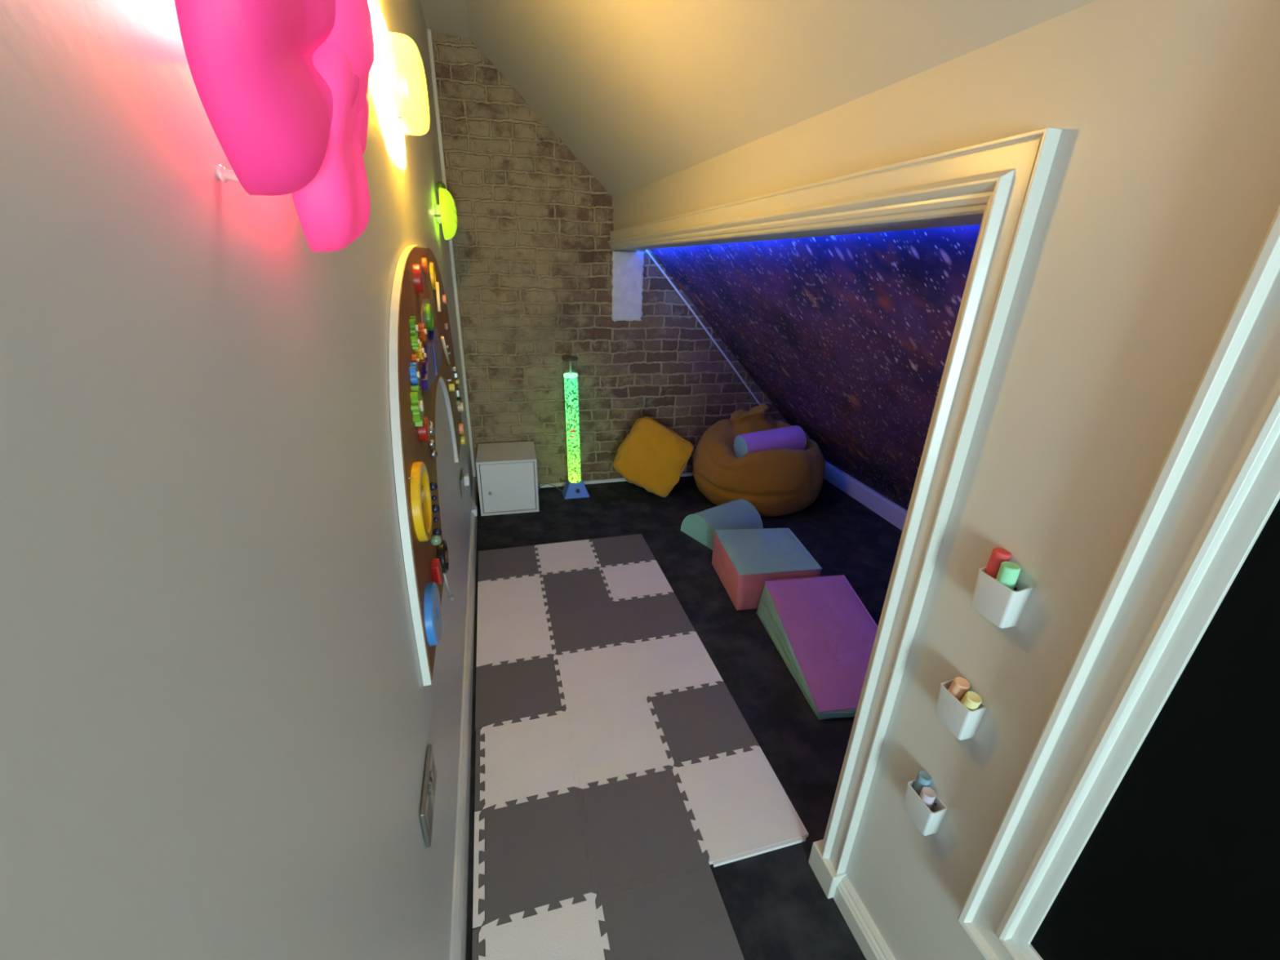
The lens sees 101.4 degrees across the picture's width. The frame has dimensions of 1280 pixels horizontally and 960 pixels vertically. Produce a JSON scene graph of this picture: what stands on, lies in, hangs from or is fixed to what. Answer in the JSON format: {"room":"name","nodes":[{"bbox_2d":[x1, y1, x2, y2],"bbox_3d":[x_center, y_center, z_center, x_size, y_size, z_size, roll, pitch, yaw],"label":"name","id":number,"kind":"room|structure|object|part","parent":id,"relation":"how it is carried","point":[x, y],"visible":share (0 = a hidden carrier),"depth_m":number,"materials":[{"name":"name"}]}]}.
{"room":"sensory playroom","nodes":[
{"label":"sensory playroom","id":0,"kind":"room"},
{"bbox_2d":[0,0,472,959],"bbox_3d":[-0.449,-0.126,0.718,0.120,2.600,5.320,-5,24,-15],"label":"wall","id":1,"kind":"structure","parent":0,"point":[219,719],"depth_m":0.32,"materials":[{"name":"grey paint"}]},
{"bbox_2d":[174,0,374,252],"bbox_3d":[-0.269,-0.369,0.410,0.110,0.350,0.346,-5,24,-15],"label":"wall lamp","id":2,"kind":"object","parent":1,"relation":"attached to","point":[282,86],"visible":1,"depth_m":0.35,"materials":[{"name":"pink plastic"}]},
{"bbox_3d":[-0.229,-0.371,0.416,0.028,0.104,0.104,-5,24,-15],"label":"flower","id":3,"kind":"part","parent":2,"relation":"part of","materials":[{"name":"pink plastic"}]},
{"bbox_2d":[375,0,429,135],"bbox_3d":[-0.521,-1.145,1.078,0.080,0.726,0.240,-5,24,-15],"label":"wall lamp","id":4,"kind":"object","parent":1,"relation":"attached to","point":[404,77],"visible":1,"depth_m":1.11,"materials":[{"name":"yellow"}]},
{"bbox_3d":[-0.519,-0.889,1.190,0.058,0.168,0.240,-5,24,-15],"label":"lamp shade","id":5,"kind":"part","parent":4,"relation":"part of","materials":[{"name":"yellow"}]},
{"bbox_2d":[388,244,465,685],"bbox_3d":[-0.614,-0.213,1.648,0.044,0.958,1.670,-5,24,-15],"label":"board","id":6,"kind":"object","parent":1,"relation":"attached to","point":[421,352],"visible":1,"depth_m":1.09,"materials":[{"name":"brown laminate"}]},
{"bbox_3d":[-0.532,-0.482,1.259,0.019,0.068,0.068,-5,24,-15],"label":"toy knob","id":7,"kind":"part","parent":6,"relation":"part of","materials":[{"name":"red plastic"}]},
{"bbox_3d":[-0.589,-0.587,1.435,0.014,0.040,0.040,-5,24,-15],"label":"toy knob","id":8,"kind":"part","parent":6,"relation":"part of","materials":[{"name":"orange plastic"}]},
{"bbox_3d":[-0.579,-0.446,1.422,0.004,0.090,0.279,-5,24,-15],"label":"steel plate","id":9,"kind":"part","parent":6,"relation":"part of","materials":[{"name":"grey metal"}]},
{"bbox_3d":[-0.526,-0.279,1.295,0.015,0.095,0.200,-5,24,-15],"label":"glossy plate","id":10,"kind":"part","parent":6,"relation":"part of","materials":[{"name":"blue"}]},
{"bbox_3d":[-0.592,-0.380,1.514,0.015,0.115,0.200,-5,24,-15],"label":"glossy plate","id":11,"kind":"part","parent":6,"relation":"part of","materials":[{"name":"blue"}]},
{"bbox_3d":[-0.639,-0.579,1.659,0.011,0.089,0.045,-5,24,-15],"label":"toy rod","id":12,"kind":"part","parent":6,"relation":"part of","materials":[{"name":"beige wood"}]},
{"bbox_2d":[437,539,448,573],"bbox_3d":[-0.480,0.187,1.277,0.016,0.082,0.082,-5,24,-15],"label":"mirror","id":13,"kind":"object","parent":6,"relation":"attached to","point":[442,552],"depth_m":1.25,"materials":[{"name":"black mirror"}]},
{"bbox_3d":[-0.744,-0.687,1.992,0.014,0.034,0.034,-5,24,-15],"label":"toy knob","id":14,"kind":"part","parent":6,"relation":"part of","materials":[{"name":"brown plastic"}]},
{"bbox_3d":[-0.658,-0.436,1.775,0.011,0.119,0.147,-5,24,-15],"label":"toy rod","id":15,"kind":"part","parent":6,"relation":"part of","materials":[{"name":"beige wood"}]},
{"bbox_2d":[444,547,448,567],"bbox_3d":[-0.479,0.187,1.277,0.018,0.068,0.068,-5,24,-15],"label":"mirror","id":16,"kind":"object","parent":6,"relation":"attached to","point":[446,548],"depth_m":1.28,"materials":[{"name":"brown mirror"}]},
{"bbox_2d":[419,744,437,847],"bbox_3d":[-0.389,0.581,0.972,0.012,0.086,0.146,-5,24,-15],"label":"wall socket","id":17,"kind":"object","parent":1,"relation":"attached to","point":[427,808],"visible":1,"depth_m":0.95,"materials":[{"name":"silver metal"}]},
{"bbox_2d":[428,783,431,795],"bbox_3d":[-0.381,0.562,0.951,0.004,0.016,0.012,-5,24,-15],"label":"rocker switch","id":18,"kind":"object","parent":17,"relation":"attached to","point":[429,784],"depth_m":0.95,"materials":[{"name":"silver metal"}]},
{"bbox_2d":[429,770,433,782],"bbox_3d":[-0.388,0.551,0.976,0.004,0.016,0.012,-5,24,-15],"label":"rocker switch","id":19,"kind":"object","parent":17,"relation":"attached to","point":[431,775],"depth_m":0.97,"materials":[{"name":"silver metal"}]},
{"bbox_2d":[434,181,457,239],"bbox_3d":[-0.808,-1.119,2.185,0.084,0.216,0.250,-5,24,-15],"label":"wall lamp","id":20,"kind":"object","parent":1,"relation":"attached to","point":[446,215],"visible":1,"depth_m":2.12,"materials":[{"name":"green"}]},
{"bbox_3d":[-0.797,-1.111,2.192,0.056,0.196,0.250,-5,24,-15],"label":"lamp shade","id":21,"kind":"part","parent":20,"relation":"part of","materials":[{"name":"green"}]},
{"bbox_2d":[426,28,475,476],"bbox_3d":[-1.047,-1.094,2.970,0.019,2.320,0.035,-5,24,-15],"label":"trim","id":22,"kind":"structure","parent":1,"relation":"attached to","point":[428,31],"depth_m":2.91,"materials":[{"name":"grey paint"}]},
{"bbox_2d":[449,476,477,959],"bbox_3d":[-0.404,1.028,1.166,0.019,0.130,5.200,-5,24,-15],"label":"baseboard","id":23,"kind":"structure","parent":1,"relation":"attached to","point":[460,897],"depth_m":1.49,"materials":[{"name":"white paint"}]},
{"bbox_2d":[460,467,469,497],"bbox_3d":[-0.797,0.011,2.392,0.032,0.086,0.146,-5,24,-15],"label":"wall socket","id":24,"kind":"object","parent":1,"relation":"attached to","point":[464,477],"visible":1,"depth_m":2.40,"materials":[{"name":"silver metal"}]},
{"bbox_3d":[-0.809,0.012,2.389,0.008,0.086,0.146,-5,24,-15],"label":"plate","id":25,"kind":"part","parent":24,"relation":"part of","materials":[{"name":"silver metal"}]},
{"bbox_2d":[471,505,479,521],"bbox_3d":[-0.949,0.208,3.022,0.033,0.140,0.121,-5,24,-15],"label":"plug","id":26,"kind":"object","parent":1,"relation":"attached to","point":[473,508],"visible":0.94,"depth_m":2.96,"materials":[{"name":"white plastic"}]},
{"bbox_2d":[431,32,787,491],"bbox_3d":[0.188,-1.188,3.336,2.660,2.560,0.032,-5,24,-15],"label":"wall","id":27,"kind":"structure","parent":0,"point":[532,251],"depth_m":3.19,"materials":[{"name":"brick"}]},
{"bbox_2d":[540,472,693,488],"bbox_3d":[0.301,-0.040,3.866,2.050,0.022,0.032,-5,24,-15],"label":"baseboard","id":28,"kind":"structure","parent":27,"relation":"attached to","point":[685,474],"depth_m":3.70,"materials":[{"name":"white paint"}]},
{"bbox_2d":[610,251,644,321],"bbox_3d":[-0.078,-1.193,3.247,0.208,0.406,0.034,-5,24,-15],"label":"wall panel","id":29,"kind":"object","parent":27,"relation":"attached to","point":[627,270],"depth_m":3.23,"materials":[{"name":"paint"}]},
{"bbox_2d":[645,248,760,404],"bbox_3d":[0.471,-0.949,3.493,0.942,1.054,0.014,-5,24,-15],"label":"trim","id":30,"kind":"structure","parent":27,"relation":"attached to","point":[646,250],"depth_m":3.43,"materials":[{"name":"white"}]},
{"bbox_2d":[466,475,902,959],"bbox_3d":[0.796,1.003,1.609,2.800,0.100,5.370,-5,24,-15],"label":"floor","id":31,"kind":"structure","parent":0,"point":[776,906],"depth_m":2.16,"materials":[{"name":"grey carpet"}]},
{"bbox_2d":[471,927,484,959],"bbox_3d":[-0.342,1.117,1.109,0.027,0.012,0.289,-5,24,-15],"label":"edging strip","id":32,"kind":"object","parent":31,"relation":"on","point":[477,948],"visible":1,"depth_m":1.20,"materials":[{"name":"grey plastic"}]},
{"bbox_2d":[472,810,484,929],"bbox_3d":[-0.419,1.004,1.368,0.027,0.012,0.289,-5,24,-15],"label":"edging strip","id":33,"kind":"object","parent":31,"relation":"on","point":[478,919],"visible":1,"depth_m":1.35,"materials":[{"name":"white plastic"}]},
{"bbox_2d":[474,728,484,811],"bbox_3d":[-0.497,0.891,1.628,0.027,0.012,0.289,-5,24,-15],"label":"edging strip","id":34,"kind":"object","parent":31,"relation":"on","point":[479,805],"visible":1,"depth_m":1.61,"materials":[{"name":"grey plastic"}]},
{"bbox_2d":[475,441,539,515],"bbox_3d":[-0.829,-0.014,3.299,0.348,0.350,0.349,-4,24,-13],"label":"base cabinet","id":35,"kind":"object","parent":31,"relation":"on","point":[507,472],"visible":1,"depth_m":3.17,"materials":[{"name":"white wood"}]},
{"bbox_3d":[-0.794,0.043,3.167,0.310,0.312,0.016,-4,24,-13],"label":"door","id":36,"kind":"part","parent":35,"relation":"part of","materials":[{"name":"white wood"}]},
{"bbox_2d":[561,353,590,499],"bbox_3d":[-0.417,-0.331,3.332,0.170,0.932,0.132,-5,24,-15],"label":"lamp","id":37,"kind":"object","parent":31,"relation":"on","point":[575,487],"visible":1,"depth_m":3.32,"materials":[{"name":"green plastic"}]},
{"bbox_2d":[537,483,562,491],"bbox_3d":[-0.598,0.053,3.532,0.184,0.052,0.046,1,23,-3],"label":"cable","id":38,"kind":"object","parent":37,"relation":"attached to","point":[545,483],"visible":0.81,"depth_m":3.54,"materials":[{"name":"grey plastic"}]},
{"bbox_3d":[-0.421,-0.741,3.149,0.099,0.035,0.099,-5,24,-15],"label":"lid","id":39,"kind":"part","parent":37,"relation":"part of","materials":[{"name":"brown"}]},
{"bbox_2d":[475,533,808,959],"bbox_3d":[-0.156,0.745,1.997,0.899,0.012,2.053,-5,24,-15],"label":"foam mat","id":40,"kind":"object","parent":31,"relation":"on","point":[535,855],"depth_m":1.63,"materials":[{"name":"grey rubber"}]},
{"bbox_2d":[613,416,693,497],"bbox_3d":[0.088,-0.152,3.468,0.524,0.533,0.374,5,23,8],"label":"square cushion","id":41,"kind":"object","parent":31,"relation":"on","point":[653,457],"visible":1,"depth_m":3.34,"materials":[{"name":"yellow fabric"}]},
{"bbox_2d":[680,498,763,550],"bbox_3d":[0.483,0.236,3.054,0.378,0.162,0.306,-15,28,-34],"label":"foam block","id":42,"kind":"object","parent":31,"relation":"on","point":[740,513],"visible":0.85,"depth_m":2.98,"materials":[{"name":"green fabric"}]},
{"bbox_3d":[0.333,0.276,2.952,0.001,0.158,0.300,-15,28,-34],"label":"panel","id":43,"kind":"part","parent":42,"relation":"part of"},
{"bbox_2d":[693,403,825,516],"bbox_3d":[0.787,-0.169,3.454,0.857,0.607,0.846,-5,24,-15],"label":"bean bag","id":44,"kind":"object","parent":31,"relation":"on","point":[777,482],"visible":0.84,"depth_m":3.19,"materials":[{"name":"orange fabric"}]},
{"bbox_2d":[733,425,806,457],"bbox_3d":[0.813,-0.226,3.283,0.433,0.205,0.178,-7,24,-19],"label":"roll","id":45,"kind":"object","parent":44,"relation":"on","point":[793,437],"visible":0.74,"depth_m":3.21,"materials":[{"name":"purple fabric"}]},
{"bbox_3d":[0.616,-0.190,3.221,0.010,0.168,0.168,-10,26,-17],"label":"panel","id":46,"kind":"part","parent":45,"relation":"part of","materials":[{"name":"green fabric"}]},
{"bbox_2d":[712,835,805,866],"bbox_3d":[0.328,1.007,1.421,0.278,0.010,0.007,-5,24,-15],"label":"edging strip","id":47,"kind":"object","parent":31,"relation":"on","point":[715,864],"visible":1,"depth_m":1.42,"materials":[{"name":"white plastic"}]},
{"bbox_2d":[711,528,822,610],"bbox_3d":[0.603,0.418,2.564,0.413,0.216,0.426,-1,23,-8],"label":"foam block","id":48,"kind":"object","parent":31,"relation":"on","point":[743,560],"visible":0.83,"depth_m":2.44,"materials":[{"name":"pink fabric"}]},
{"bbox_3d":[0.606,0.326,2.522,0.392,0.013,0.410,-2,23,-8],"label":"panel","id":49,"kind":"part","parent":48,"relation":"part of","materials":[{"name":"green fabric"}]},
{"bbox_2d":[755,574,877,719],"bbox_3d":[0.775,0.629,2.105,0.426,0.198,0.626,-2,23,-10],"label":"wedge","id":50,"kind":"object","parent":31,"relation":"on","point":[821,629],"visible":0.74,"depth_m":2.08,"materials":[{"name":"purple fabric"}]},
{"bbox_2d":[419,0,1097,198],"bbox_3d":[0.065,-0.976,0.501,1.130,0.937,5.320,-5,24,-15],"label":"ceiling","id":51,"kind":"structure","parent":0,"point":[642,93],"depth_m":1.40,"materials":[{"name":"grey paint"}]},
{"bbox_2d":[649,224,981,511],"bbox_3d":[1.064,-0.346,2.350,1.600,1.595,2.980,-5,24,-15],"label":"ceiling","id":52,"kind":"structure","parent":0,"point":[848,337],"depth_m":2.07,"materials":[{"name":"paint"}]},
{"bbox_2d":[613,0,1279,959],"bbox_3d":[0.570,0.170,1.122,0.145,1.800,5.270,-5,24,-15],"label":"wall","id":53,"kind":"structure","parent":0,"point":[1160,201],"depth_m":0.73,"materials":[{"name":"grey paint"}]},
{"bbox_2d":[808,839,846,898],"bbox_3d":[0.482,1.002,1.352,0.040,0.085,0.093,-5,24,-15],"label":"trim","id":54,"kind":"structure","parent":53,"relation":"attached to","point":[823,868],"depth_m":1.33,"materials":[{"name":"white paint"}]},
{"bbox_2d":[607,127,1062,874],"bbox_3d":[0.160,-0.225,2.209,0.036,1.651,2.710,-5,24,-15],"label":"trim","id":55,"kind":"structure","parent":53,"relation":"attached to","point":[1003,180],"depth_m":0.93,"materials":[{"name":"white paint"}]},
{"bbox_2d":[832,875,895,959],"bbox_3d":[0.829,1.500,0.212,0.023,0.082,2.500,-5,24,-15],"label":"baseboard","id":56,"kind":"structure","parent":53,"relation":"attached to","point":[865,932],"depth_m":1.23,"materials":[{"name":"white paint"}]},
{"bbox_2d":[902,779,947,835],"bbox_3d":[0.544,0.631,1.010,0.033,0.074,0.066,-5,24,-15],"label":"cup","id":57,"kind":"object","parent":53,"relation":"attached to","point":[928,821],"visible":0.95,"depth_m":0.99,"materials":[{"name":"white plastic"}]},
{"bbox_2d":[912,770,932,795],"bbox_3d":[0.544,0.609,1.023,0.028,0.093,0.024,-5,24,-15],"label":"chalk","id":58,"kind":"object","parent":57,"relation":"in","point":[923,779],"visible":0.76,"depth_m":1.01,"materials":[{"name":"blue"}]},
{"bbox_2d":[919,786,936,809],"bbox_3d":[0.544,0.624,1.004,0.024,0.081,0.027,8,24,15],"label":"chalk","id":59,"kind":"object","parent":57,"relation":"in","point":[927,794],"visible":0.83,"depth_m":0.98,"materials":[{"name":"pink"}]},
{"bbox_2d":[934,679,986,740],"bbox_3d":[0.552,0.400,0.911,0.033,0.074,0.066,-5,24,-15],"label":"cup","id":60,"kind":"object","parent":53,"relation":"attached to","point":[962,722],"visible":0.8,"depth_m":0.90,"materials":[{"name":"white plastic"}]},
{"bbox_2d":[947,676,969,701],"bbox_3d":[0.549,0.382,0.918,0.024,0.086,0.036,-5,24,-15],"label":"chalk","id":61,"kind":"object","parent":60,"relation":"in","point":[960,686],"visible":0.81,"depth_m":0.90,"materials":[{"name":"brown"}]},
{"bbox_2d":[960,691,982,711],"bbox_3d":[0.554,0.394,0.895,0.024,0.083,0.039,-1,23,-7],"label":"chalk","id":62,"kind":"object","parent":60,"relation":"in","point":[971,700],"visible":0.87,"depth_m":0.87,"materials":[{"name":"beige"}]},
{"bbox_2d":[970,566,1032,628],"bbox_3d":[0.559,0.182,0.819,0.033,0.074,0.066,-5,24,-15],"label":"cup","id":63,"kind":"object","parent":53,"relation":"attached to","point":[1001,605],"visible":0.96,"depth_m":0.80,"materials":[{"name":"white plastic"}]},
{"bbox_2d":[984,547,1011,579],"bbox_3d":[0.559,0.156,0.831,0.029,0.101,0.025,-5,24,-15],"label":"chalk","id":64,"kind":"object","parent":63,"relation":"in","point":[998,555],"visible":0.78,"depth_m":0.81,"materials":[{"name":"red"}]},
{"bbox_2d":[995,561,1021,590],"bbox_3d":[0.559,0.170,0.808,0.025,0.090,0.025,-6,24,-14],"label":"chalk","id":65,"kind":"object","parent":63,"relation":"in","point":[1008,573],"visible":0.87,"depth_m":0.79,"materials":[{"name":"green"}]},
{"bbox_2d":[957,204,1279,959],"bbox_3d":[0.743,0.390,0.210,0.043,1.296,1.072,-5,24,-15],"label":"door frame","id":66,"kind":"structure","parent":53,"relation":"in","point":[1141,821],"depth_m":0.61,"materials":[{"name":"white paint"}]},
{"bbox_3d":[0.757,0.389,0.213,0.013,1.120,0.896,-5,24,-15],"label":"pane","id":67,"kind":"part","parent":66,"relation":"part of","materials":[{"name":"black glass"}]},
{"bbox_3d":[1.759,0.340,2.856,0.110,0.200,2.980,-5,24,-15],"label":"wall","id":68,"kind":"structure","parent":0,"visible":0},
{"bbox_2d":[823,461,907,530],"bbox_3d":[1.695,0.385,2.848,0.026,0.120,2.865,-5,24,-15],"label":"baseboard","id":69,"kind":"structure","parent":68,"relation":"attached to","point":[887,509],"depth_m":3.46,"materials":[{"name":"white paint"}]}
]}

